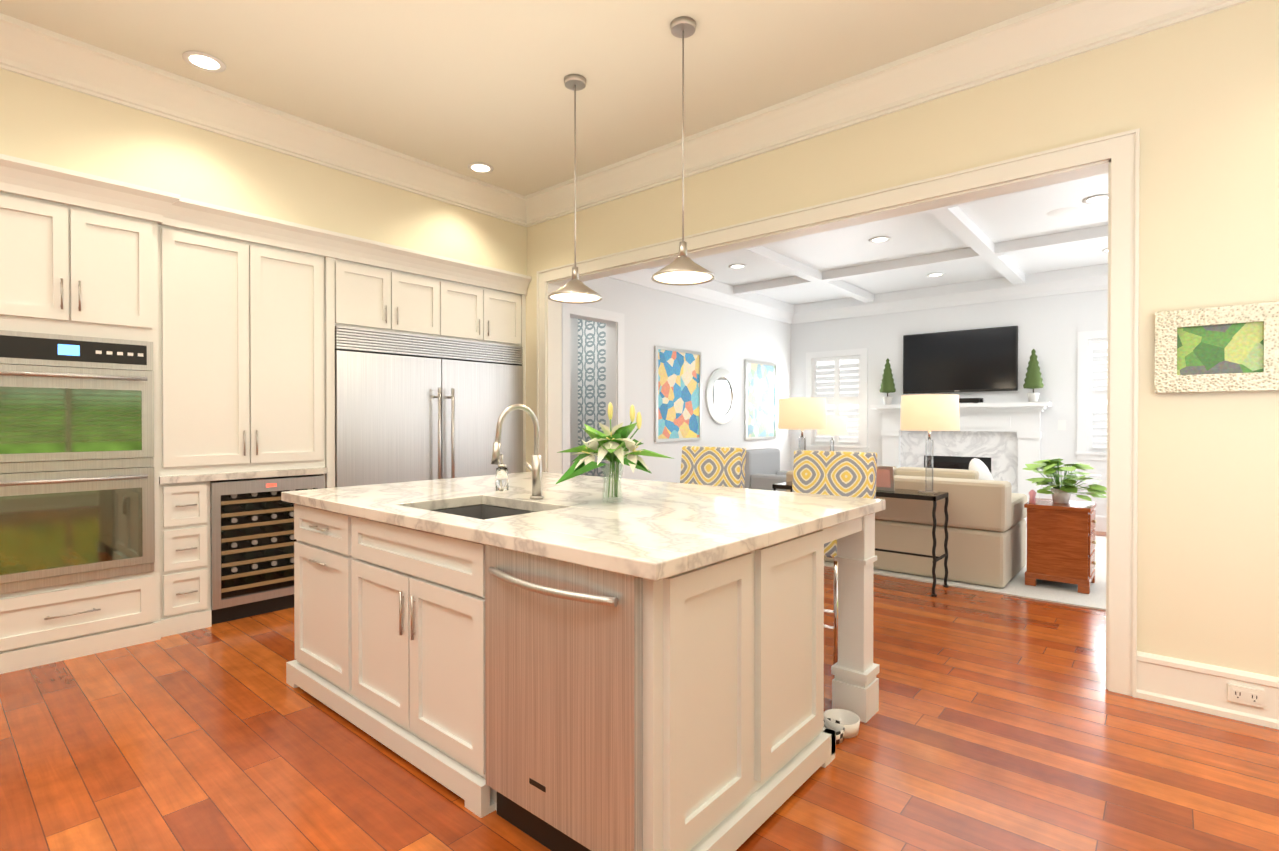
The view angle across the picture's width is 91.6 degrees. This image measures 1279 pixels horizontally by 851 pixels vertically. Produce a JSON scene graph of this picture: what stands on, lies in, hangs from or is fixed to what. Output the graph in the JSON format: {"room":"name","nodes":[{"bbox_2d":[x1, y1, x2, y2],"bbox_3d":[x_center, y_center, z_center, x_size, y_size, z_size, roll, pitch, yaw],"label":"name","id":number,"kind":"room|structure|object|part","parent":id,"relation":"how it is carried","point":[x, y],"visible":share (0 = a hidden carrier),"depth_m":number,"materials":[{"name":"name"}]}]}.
{"room":"kitchen","nodes":[
{"label":"kitchen","id":0,"kind":"room"},
{"bbox_2d":[0,68,527,471],"bbox_3d":[-3.550,-0.374,3.260,0.820,3.220,6.900,0,1,40],"label":"wall","id":1,"kind":"structure","parent":0,"point":[41,121],"depth_m":3.86,"materials":[{"name":"beige paint"}]},
{"bbox_2d":[0,13,527,223],"bbox_3d":[-3.202,-1.880,2.953,0.155,0.205,6.600,0,1,40],"label":"crown molding","id":2,"kind":"structure","parent":1,"relation":"attached to","point":[27,49],"depth_m":3.76,"materials":[{"name":"white"}]},
{"bbox_2d":[0,0,1059,195],"bbox_3d":[-0.542,-2.025,0.673,8.740,0.120,7.240,0,1,40],"label":"ceiling","id":3,"kind":"structure","parent":0,"point":[458,86],"depth_m":3.35,"materials":[{"name":"white paint"}]},
{"bbox_2d":[182,51,225,72],"bbox_3d":[-2.370,-1.981,3.386,0.195,0.008,0.195,0,0,31],"label":"recessed light","id":4,"kind":"object","parent":3,"relation":"in","point":[203,61],"depth_m":3.38,"materials":[{"name":"white"}]},
{"bbox_2d":[468,163,493,172],"bbox_3d":[-1.228,-1.992,4.804,0.195,0.008,0.195,0,0,31],"label":"recessed light","id":5,"kind":"object","parent":3,"relation":"in","point":[475,167],"depth_m":4.80,"materials":[{"name":"white"}]},
{"bbox_2d":[548,74,602,303],"bbox_3d":[-0.370,-1.359,3.579,0.316,1.254,0.316,0,1,40],"label":"pendant light","id":6,"kind":"object","parent":3,"relation":"hanging from","point":[575,290],"visible":1,"depth_m":3.57,"materials":[{"name":"silver metal"}]},
{"bbox_3d":[-0.370,-0.741,3.584,0.300,0.006,0.300,0,1,40],"label":"lamp shade","id":7,"kind":"part","parent":6,"relation":"part of","materials":[{"name":"white glass"}]},
{"bbox_2d":[651,16,714,285],"bbox_3d":[0.216,-1.355,3.080,0.316,1.254,0.316,0,1,40],"label":"pendant light","id":8,"kind":"object","parent":3,"relation":"hanging from","point":[682,269],"visible":1,"depth_m":3.07,"materials":[{"name":"silver metal"}]},
{"bbox_3d":[0.216,-0.737,3.085,0.300,0.006,0.300,0,1,40],"label":"lamp shade","id":9,"kind":"part","parent":8,"relation":"part of","materials":[{"name":"white glass"}]},
{"bbox_2d":[578,319,605,476],"bbox_3d":[-0.720,-0.145,7.465,1.600,2.700,0.150,0,1,40],"label":"wall","id":10,"kind":"structure","parent":0,"point":[592,374],"depth_m":7.21,"materials":[{"name":"paper"}]},
{"bbox_2d":[0,531,1278,850],"bbox_3d":[1.125,1.290,2.733,8.940,0.100,12.600,0,1,40],"label":"floor","id":11,"kind":"structure","parent":0,"point":[996,721],"depth_m":2.31,"materials":[{"name":"brown wood"}]},
{"bbox_2d":[0,154,531,673],"bbox_3d":[-2.602,-0.051,4.201,0.743,2.560,4.258,0,1,40],"label":"cabinets","id":12,"kind":"object","parent":11,"relation":"on","point":[236,316],"depth_m":3.66,"materials":[{"name":"white wood"}]},
{"bbox_3d":[-3.008,-0.027,3.287,0.036,0.335,0.590,0,1,40],"label":"oven glass in the oven wall cabinetry","id":13,"kind":"part","parent":12,"relation":"part of","materials":[{"name":"glass"}]},
{"bbox_3d":[-3.008,0.546,3.291,0.036,0.390,0.590,0,1,40],"label":"oven glass in the oven wall cabinetry","id":14,"kind":"part","parent":12,"relation":"part of","materials":[{"name":"black glass"}]},
{"bbox_2d":[159,467,327,483],"bbox_3d":[-2.482,0.315,3.965,0.040,0.040,0.940,0,1,40],"label":"countertop","id":15,"kind":"structure","parent":12,"relation":"on","point":[222,476],"depth_m":3.90,"materials":[{"name":"beige stone"}]},
{"bbox_2d":[221,496,295,592],"bbox_3d":[-2.424,0.756,4.079,0.015,0.568,0.565,0,1,40],"label":"wine rack","id":16,"kind":"object","parent":12,"relation":"attached to","point":[257,547],"depth_m":4.01,"materials":[{"name":"brown"}]},
{"bbox_2d":[0,326,522,609],"bbox_3d":[-2.165,0.214,4.337,0.240,1.828,3.389,0,1,40],"label":"appliances","id":17,"kind":"object","parent":12,"relation":"attached to","point":[398,418],"depth_m":4.47,"materials":[{"name":"silver metal"}]},
{"bbox_2d":[96,350,312,571],"bbox_3d":[-2.598,0.260,3.827,0.102,1.338,1.150,0,1,40],"label":"wine bottles","id":18,"kind":"object","parent":17,"relation":"attached to","point":[253,494],"visible":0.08,"depth_m":4.01,"materials":[{"name":"white"}]},
{"bbox_2d":[0,328,519,624],"bbox_3d":[-2.350,0.261,4.519,0.622,1.930,3.365,0,1,40],"label":"appliance panel","id":19,"kind":"object","parent":17,"relation":"attached to","point":[28,347],"visible":0.17,"depth_m":3.95,"materials":[{"name":"black"}]},
{"bbox_2d":[58,344,79,355],"bbox_3d":[-3.001,-0.397,3.269,0.001,0.055,0.085,0,1,40],"label":"display","id":20,"kind":"object","parent":19,"relation":"attached to","point":[64,349],"visible":1,"depth_m":3.27,"materials":[{"name":"blue glass"}]},
{"bbox_2d":[44,278,488,619],"bbox_3d":[-2.183,0.052,4.271,0.097,1.888,2.788,0,1,40],"label":"handle","id":21,"kind":"object","parent":12,"relation":"attached to","point":[79,308],"visible":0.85,"depth_m":3.67,"materials":[{"name":"grey metal"}]},
{"bbox_3d":[-2.410,0.755,4.068,0.004,0.650,0.575,0,1,40],"label":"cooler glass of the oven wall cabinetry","id":22,"kind":"part","parent":12,"relation":"part of","materials":[{"name":"black glass"}]},
{"bbox_2d":[266,483,275,486],"bbox_3d":[-2.400,0.390,4.053,0.001,0.020,0.060,0,1,40],"label":"led","id":23,"kind":"object","parent":12,"relation":"attached to","point":[270,485],"visible":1,"depth_m":4.05,"materials":[{"name":"red"}]},
{"bbox_2d":[286,504,878,850],"bbox_3d":[-0.345,0.801,2.815,2.280,0.875,1.628,0,1,40],"label":"kitchen island","id":24,"kind":"object","parent":11,"relation":"on","point":[553,704],"visible":0.85,"depth_m":1.92,"materials":[{"name":"white wood"}]},
{"bbox_2d":[281,472,885,580],"bbox_3d":[-0.327,0.341,2.833,2.310,0.044,1.580,0,1,40],"label":"island countertop","id":25,"kind":"structure","parent":24,"relation":"on","point":[653,530],"depth_m":2.26,"materials":[{"name":"stone"}]},
{"bbox_2d":[433,504,532,519],"bbox_3d":[-0.630,0.465,2.501,0.624,0.196,0.444,0,1,40],"label":"sink","id":26,"kind":"object","parent":25,"relation":"in","point":[483,512],"visible":0.06,"depth_m":2.79,"materials":[{"name":"grey metal"}]},
{"bbox_2d":[495,453,508,490],"bbox_3d":[-0.681,0.223,3.041,0.064,0.186,0.084,0,1,40],"label":"soap dispenser","id":27,"kind":"object","parent":25,"relation":"on","point":[501,476],"visible":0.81,"depth_m":3.02,"materials":[{"name":"clear glass"}]},
{"bbox_3d":[-0.674,0.261,3.049,0.064,0.110,0.064,0,1,40],"label":"glass","id":28,"kind":"part","parent":27,"relation":"part of","materials":[{"name":"white"}]},
{"bbox_2d":[491,404,543,498],"bbox_3d":[-0.534,0.114,2.649,0.109,0.411,0.266,0,1,40],"label":"faucet","id":29,"kind":"object","parent":25,"relation":"on","point":[535,468],"visible":1,"depth_m":2.69,"materials":[{"name":"silver metal"}]},
{"bbox_2d":[556,402,673,502],"bbox_3d":[-0.121,0.110,2.592,0.407,0.418,0.463,0,1,40],"label":"flower vase","id":30,"kind":"object","parent":25,"relation":"on","point":[614,445],"visible":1,"depth_m":2.56,"materials":[{"name":"green"}]},
{"bbox_2d":[680,446,745,487],"bbox_3d":[0.350,0.688,3.993,0.470,1.085,0.521,0,1,40],"label":"stool","id":31,"kind":"object","parent":11,"relation":"on","point":[716,466],"visible":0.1,"depth_m":4.09,"materials":[{"name":"yellow fabric"}]},
{"bbox_2d":[792,450,876,664],"bbox_3d":[0.973,0.692,3.397,0.470,1.085,0.521,0,1,40],"label":"stool","id":32,"kind":"object","parent":11,"relation":"on","point":[844,473],"visible":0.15,"depth_m":3.48,"materials":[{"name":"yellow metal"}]},
{"bbox_2d":[824,708,859,744],"bbox_3d":[0.795,1.213,2.502,0.148,0.055,0.223,0,1,40],"label":"pet bowls","id":33,"kind":"object","parent":11,"relation":"on","point":[842,723],"visible":0.75,"depth_m":2.50,"materials":[{"name":"white ceramic"}]},
{"bbox_2d":[772,481,948,596],"bbox_3d":[1.737,0.864,5.006,1.316,0.722,0.356,0,1,40],"label":"console table","id":34,"kind":"object","parent":11,"relation":"on","point":[907,494],"visible":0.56,"depth_m":4.67,"materials":[{"name":"grey metal"}]},
{"bbox_2d":[778,398,826,483],"bbox_3d":[1.387,0.135,5.299,0.400,0.729,0.400,0,1,40],"label":"light","id":35,"kind":"object","parent":34,"relation":"on","point":[802,413],"visible":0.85,"depth_m":5.13,"materials":[{"name":"beige fabric"}]},
{"bbox_3d":[1.387,-0.100,5.297,0.400,0.260,0.400,0,1,40],"label":"lampshade","id":36,"kind":"part","parent":35,"relation":"part of","materials":[{"name":"beige fabric"}]},
{"bbox_2d":[876,466,894,490],"bbox_3d":[1.905,0.408,4.830,0.160,0.190,0.106,0,1,40],"label":"framed picture","id":37,"kind":"object","parent":34,"relation":"on","point":[885,478],"visible":0.81,"depth_m":4.79,"materials":[{"name":"white"}]},
{"bbox_2d":[876,469,890,487],"bbox_3d":[1.881,0.408,4.802,0.110,0.140,0.027,0,1,40],"label":"photo","id":38,"kind":"object","parent":37,"relation":"attached to","point":[883,479],"depth_m":4.80,"materials":[{"name":"pink"}]},
{"bbox_2d":[900,394,959,493],"bbox_3d":[2.163,0.140,4.638,0.400,0.729,0.400,0,1,40],"label":"light","id":39,"kind":"object","parent":34,"relation":"on","point":[929,413],"visible":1,"depth_m":4.49,"materials":[{"name":"beige fabric"}]},
{"bbox_3d":[2.163,-0.095,4.636,0.400,0.260,0.400,0,1,40],"label":"lampshade","id":40,"kind":"part","parent":39,"relation":"part of","materials":[{"name":"beige fabric"}]},
{"bbox_2d":[870,402,1051,528],"bbox_3d":[3.961,0.462,7.877,2.060,1.480,0.479,0,1,40],"label":"fireplace","id":41,"kind":"object","parent":11,"relation":"on","point":[1001,441],"visible":0.38,"depth_m":7.79,"materials":[{"name":"white stone"}]},
{"bbox_2d":[880,358,895,404],"bbox_3d":[3.393,-0.614,8.498,0.207,0.660,0.212,0,1,40],"label":"topiary","id":42,"kind":"object","parent":41,"relation":"on","point":[887,385],"visible":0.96,"depth_m":8.45,"materials":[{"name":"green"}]},
{"bbox_2d":[883,396,891,404],"bbox_3d":[3.393,-0.339,8.500,0.130,0.110,0.130,0,1,40],"label":"pot","id":43,"kind":"object","parent":42,"relation":"on","point":[887,400],"depth_m":8.46,"materials":[{"name":"white ceramic"}]},
{"bbox_2d":[959,398,982,402],"bbox_3d":[4.027,-0.312,7.925,0.630,0.064,0.093,0,1,40],"label":"soundbar","id":44,"kind":"object","parent":41,"relation":"on","point":[970,400],"visible":0.4,"depth_m":7.77,"materials":[{"name":"black plastic"}]},
{"bbox_2d":[1023,349,1043,401],"bbox_3d":[4.687,-0.606,7.396,0.207,0.660,0.212,0,1,40],"label":"topiary","id":45,"kind":"object","parent":41,"relation":"on","point":[1033,379],"visible":0.96,"depth_m":7.35,"materials":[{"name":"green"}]},
{"bbox_2d":[1027,393,1038,401],"bbox_3d":[4.687,-0.331,7.398,0.130,0.110,0.130,0,1,40],"label":"pot","id":46,"kind":"object","parent":45,"relation":"on","point":[1032,397],"depth_m":7.36,"materials":[{"name":"white ceramic"}]},
{"bbox_2d":[824,529,1105,610],"bbox_3d":[3.352,1.209,6.011,5.200,0.012,3.220,0,1,40],"label":"rug","id":47,"kind":"object","parent":11,"relation":"on","point":[1055,592],"visible":0.12,"depth_m":4.66,"materials":[{"name":"white carpet"}]},
{"bbox_2d":[744,448,787,491],"bbox_3d":[1.745,0.746,7.652,0.820,0.886,0.800,0,1,40],"label":"armchair","id":48,"kind":"object","parent":47,"relation":"on","point":[762,470],"visible":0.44,"depth_m":7.54,"materials":[{"name":"grey fabric"}]},
{"bbox_2d":[786,458,1027,587],"bbox_3d":[2.331,0.736,5.517,1.780,0.935,0.970,0,1,40],"label":"sofa","id":49,"kind":"object","parent":47,"relation":"on","point":[986,528],"visible":0.6,"depth_m":4.86,"materials":[{"name":"beige fabric"}]},
{"bbox_2d":[969,458,993,479],"bbox_3d":[2.833,0.462,5.134,0.190,0.380,0.420,0,1,40],"label":"cushion","id":50,"kind":"object","parent":49,"relation":"on","point":[976,465],"depth_m":5.05,"materials":[{"name":"white fabric"}]},
{"bbox_2d":[1024,498,1096,593],"bbox_3d":[3.240,0.903,4.771,0.425,0.617,0.480,0,1,40],"label":"chest","id":51,"kind":"object","parent":47,"relation":"on","point":[1061,542],"visible":1,"depth_m":4.60,"materials":[{"name":"brown wood"}]},
{"bbox_2d":[1029,490,1035,503],"bbox_3d":[2.996,0.541,4.739,0.049,0.105,0.052,0,1,40],"label":"figurine","id":52,"kind":"object","parent":51,"relation":"on","point":[1032,495],"visible":1,"depth_m":4.72,"materials":[{"name":"pink ceramic"}]},
{"bbox_2d":[1023,458,1106,502],"bbox_3d":[3.263,0.423,4.767,0.577,0.340,0.561,0,1,40],"label":"potted plant","id":53,"kind":"object","parent":51,"relation":"on","point":[1062,494],"visible":1,"depth_m":4.73,"materials":[{"name":"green plant"}]},
{"bbox_3d":[2.673,0.883,8.635,0.540,0.600,0.540,0,1,40],"label":"table","id":54,"kind":"object","parent":47,"relation":"on","visible":0},
{"bbox_2d":[817,416,846,450],"bbox_3d":[2.673,0.224,8.630,0.400,0.716,0.400,0,1,40],"label":"lamp","id":55,"kind":"object","parent":54,"relation":"on","point":[836,425],"visible":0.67,"depth_m":8.46,"materials":[{"name":"beige fabric"}]},
{"bbox_3d":[2.673,-0.004,8.629,0.400,0.260,0.400,0,1,40],"label":"lampshade","id":56,"kind":"part","parent":55,"relation":"part of","materials":[{"name":"beige fabric"}]},
{"bbox_2d":[570,277,1107,515],"bbox_3d":[1.514,-0.278,3.687,6.700,3.020,0.006,0,1,40],"label":"wall","id":57,"kind":"structure","parent":0,"point":[732,340],"depth_m":3.96,"materials":[{"name":"white paint"}]},
{"bbox_2d":[562,303,624,478],"bbox_3d":[-0.456,0.013,6.296,0.020,2.400,0.890,0,1,40],"label":"door frame","id":58,"kind":"structure","parent":57,"relation":"attached to","point":[615,363],"depth_m":6.24,"materials":[{"name":"white wood"}]},
{"bbox_2d":[654,346,701,441],"bbox_3d":[0.469,-0.360,7.371,0.029,1.090,0.890,0,1,40],"label":"framed picture","id":59,"kind":"object","parent":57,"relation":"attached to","point":[677,394],"visible":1,"depth_m":7.34,"materials":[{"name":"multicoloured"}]},
{"bbox_2d":[608,268,795,323],"bbox_3d":[0.741,-1.632,7.628,0.100,0.170,4.770,0,1,40],"label":"crown molding","id":60,"kind":"structure","parent":57,"relation":"attached to","point":[718,297],"depth_m":7.85,"materials":[{"name":"white wood"}]},
{"bbox_2d":[705,368,736,423],"bbox_3d":[1.071,-0.380,8.073,0.035,0.720,0.720,0,1,40],"label":"round mirror","id":61,"kind":"object","parent":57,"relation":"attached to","point":[721,396],"visible":1,"depth_m":8.05,"materials":[{"name":"white mirror"}]},
{"bbox_2d":[744,360,776,439],"bbox_3d":[1.733,-0.356,8.855,0.029,1.100,0.870,0,1,40],"label":"picture","id":62,"kind":"object","parent":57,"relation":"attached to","point":[760,400],"visible":1,"depth_m":8.83,"materials":[{"name":"white"}]},
{"bbox_2d":[806,348,868,451],"bbox_3d":[2.918,-0.358,9.153,1.150,1.700,0.220,0,1,40],"label":"window","id":63,"kind":"structure","parent":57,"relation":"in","point":[844,406],"depth_m":9.11,"materials":[{"name":"white wood"}]},
{"bbox_2d":[813,355,860,445],"bbox_3d":[2.902,-0.358,9.134,0.730,1.300,0.080,0,1,40],"label":"window shutter","id":64,"kind":"object","parent":63,"relation":"attached to","point":[836,399],"visible":0.83,"depth_m":9.10,"materials":[{"name":"white wood"}]},
{"bbox_2d":[796,273,1107,322],"bbox_3d":[4.731,-1.630,7.455,6.400,0.170,0.100,0,1,40],"label":"crown molding","id":65,"kind":"structure","parent":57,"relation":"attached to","point":[1093,282],"depth_m":7.95,"materials":[{"name":"white wood"}]},
{"bbox_2d":[903,326,1017,393],"bbox_3d":[4.105,-0.825,8.022,1.340,0.790,0.057,0,1,40],"label":"television","id":66,"kind":"object","parent":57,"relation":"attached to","point":[968,390],"depth_m":7.96,"materials":[{"name":"black"}]},
{"bbox_3d":[4.088,-0.832,8.001,1.310,0.745,0.003,0,1,40],"label":"tv on the tv wall","id":67,"kind":"part","parent":66,"relation":"part of","materials":[{"name":"black glass"}]},
{"bbox_2d":[1058,420,1065,429],"bbox_3d":[4.971,-0.004,7.317,0.080,0.120,0.017,0,1,40],"label":"switch plate","id":68,"kind":"object","parent":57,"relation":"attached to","point":[1061,424],"visible":1,"depth_m":7.31,"materials":[{"name":"white plastic"}]},
{"bbox_2d":[1075,330,1106,460],"bbox_3d":[5.484,-0.342,6.968,1.150,1.700,0.220,0,1,40],"label":"window","id":69,"kind":"structure","parent":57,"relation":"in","point":[1099,346],"depth_m":7.18,"materials":[{"name":"white wood"}]},
{"bbox_2d":[1088,338,1106,452],"bbox_3d":[5.468,-0.342,6.949,0.730,1.300,0.080,0,1,40],"label":"window shutter","id":70,"kind":"object","parent":69,"relation":"attached to","point":[1097,392],"visible":0.23,"depth_m":7.13,"materials":[{"name":"white wood"}]},
{"bbox_2d":[1094,515,1105,531],"bbox_3d":[6.002,1.122,6.446,3.070,0.180,0.020,0,1,40],"label":"baseboard","id":71,"kind":"structure","parent":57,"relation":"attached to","point":[1100,524],"depth_m":7.07,"materials":[{"name":"white wood"}]},
{"bbox_2d":[693,176,1107,304],"bbox_3d":[3.186,-1.852,5.639,6.700,0.100,5.166,0,1,40],"label":"ceiling","id":72,"kind":"structure","parent":0,"point":[1012,217],"depth_m":6.35,"materials":[{"name":"white paint"}]},
{"bbox_2d":[729,264,745,268],"bbox_3d":[1.110,-1.808,7.057,0.195,0.008,0.195,0,1,34],"label":"recessed light","id":73,"kind":"object","parent":72,"relation":"in","point":[735,266],"depth_m":7.06,"materials":[{"name":"white"}]},
{"bbox_2d":[647,173,1107,310],"bbox_3d":[3.140,-1.751,5.585,6.400,0.099,5.010,0,1,40],"label":"ceiling beams","id":74,"kind":"structure","parent":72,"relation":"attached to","point":[966,229],"depth_m":6.77,"materials":[{"name":"white"}]},
{"bbox_2d":[869,237,890,242],"bbox_3d":[2.328,-1.801,6.020,0.195,0.008,0.195,0,1,34],"label":"recessed light","id":75,"kind":"object","parent":72,"relation":"in","point":[877,239],"depth_m":6.01,"materials":[{"name":"white"}]},
{"bbox_2d":[927,273,944,276],"bbox_3d":[3.560,-1.811,7.466,0.195,0.008,0.195,0,1,34],"label":"recessed light","id":76,"kind":"object","parent":72,"relation":"in","point":[933,274],"depth_m":7.45,"materials":[{"name":"white glass"}]},
{"bbox_2d":[1046,207,1078,215],"bbox_3d":[3.562,-1.796,5.232,0.229,0.006,0.229,0,0,31],"label":"recessed light","id":77,"kind":"object","parent":72,"relation":"in","point":[1063,211],"visible":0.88,"depth_m":5.18,"materials":[{"name":"white glass"}]},
{"bbox_2d":[1082,194,1107,203],"bbox_3d":[3.622,-1.793,4.918,0.195,0.008,0.195,0,1,34],"label":"recessed light","id":78,"kind":"object","parent":72,"relation":"in","point":[1096,199],"depth_m":4.93,"materials":[{"name":"white"}]},
{"bbox_2d":[528,0,1278,676],"bbox_3d":[1.756,-0.375,3.384,8.740,3.220,0.151,0,1,40],"label":"wall","id":79,"kind":"structure","parent":0,"point":[1196,100],"depth_m":2.77,"materials":[{"name":"beige paint"}]},
{"bbox_2d":[537,128,1139,697],"bbox_3d":[0.744,-0.063,4.249,4.164,2.582,0.218,0,1,40],"label":"trim","id":80,"kind":"structure","parent":79,"relation":"attached to","point":[1115,158],"depth_m":3.00,"materials":[{"name":"white wood"}]},
{"bbox_2d":[518,0,1250,226],"bbox_3d":[1.901,-1.880,3.050,7.800,0.205,0.155,0,1,40],"label":"crown molding","id":81,"kind":"structure","parent":79,"relation":"attached to","point":[1038,38],"depth_m":3.47,"materials":[{"name":"white"}]},
{"bbox_2d":[1136,651,1278,729],"bbox_3d":[3.580,1.144,1.726,3.438,0.205,0.028,0,1,40],"label":"baseboard","id":82,"kind":"structure","parent":79,"relation":"attached to","point":[1192,685],"depth_m":2.66,"materials":[{"name":"white wood"}]},
{"bbox_2d":[1155,301,1278,392],"bbox_3d":[2.473,-0.325,2.653,0.420,0.360,0.034,0,1,40],"label":"framed picture","id":83,"kind":"object","parent":79,"relation":"attached to","point":[1224,348],"visible":0.98,"depth_m":2.65,"materials":[{"name":"green paint"}]},
{"bbox_2d":[1228,683,1264,707],"bbox_3d":[2.537,1.131,2.600,0.110,0.070,0.018,0,1,40],"label":"outlet","id":84,"kind":"object","parent":79,"relation":"attached to","point":[1246,695],"visible":1,"depth_m":2.60,"materials":[{"name":"white plastic"}]}
]}

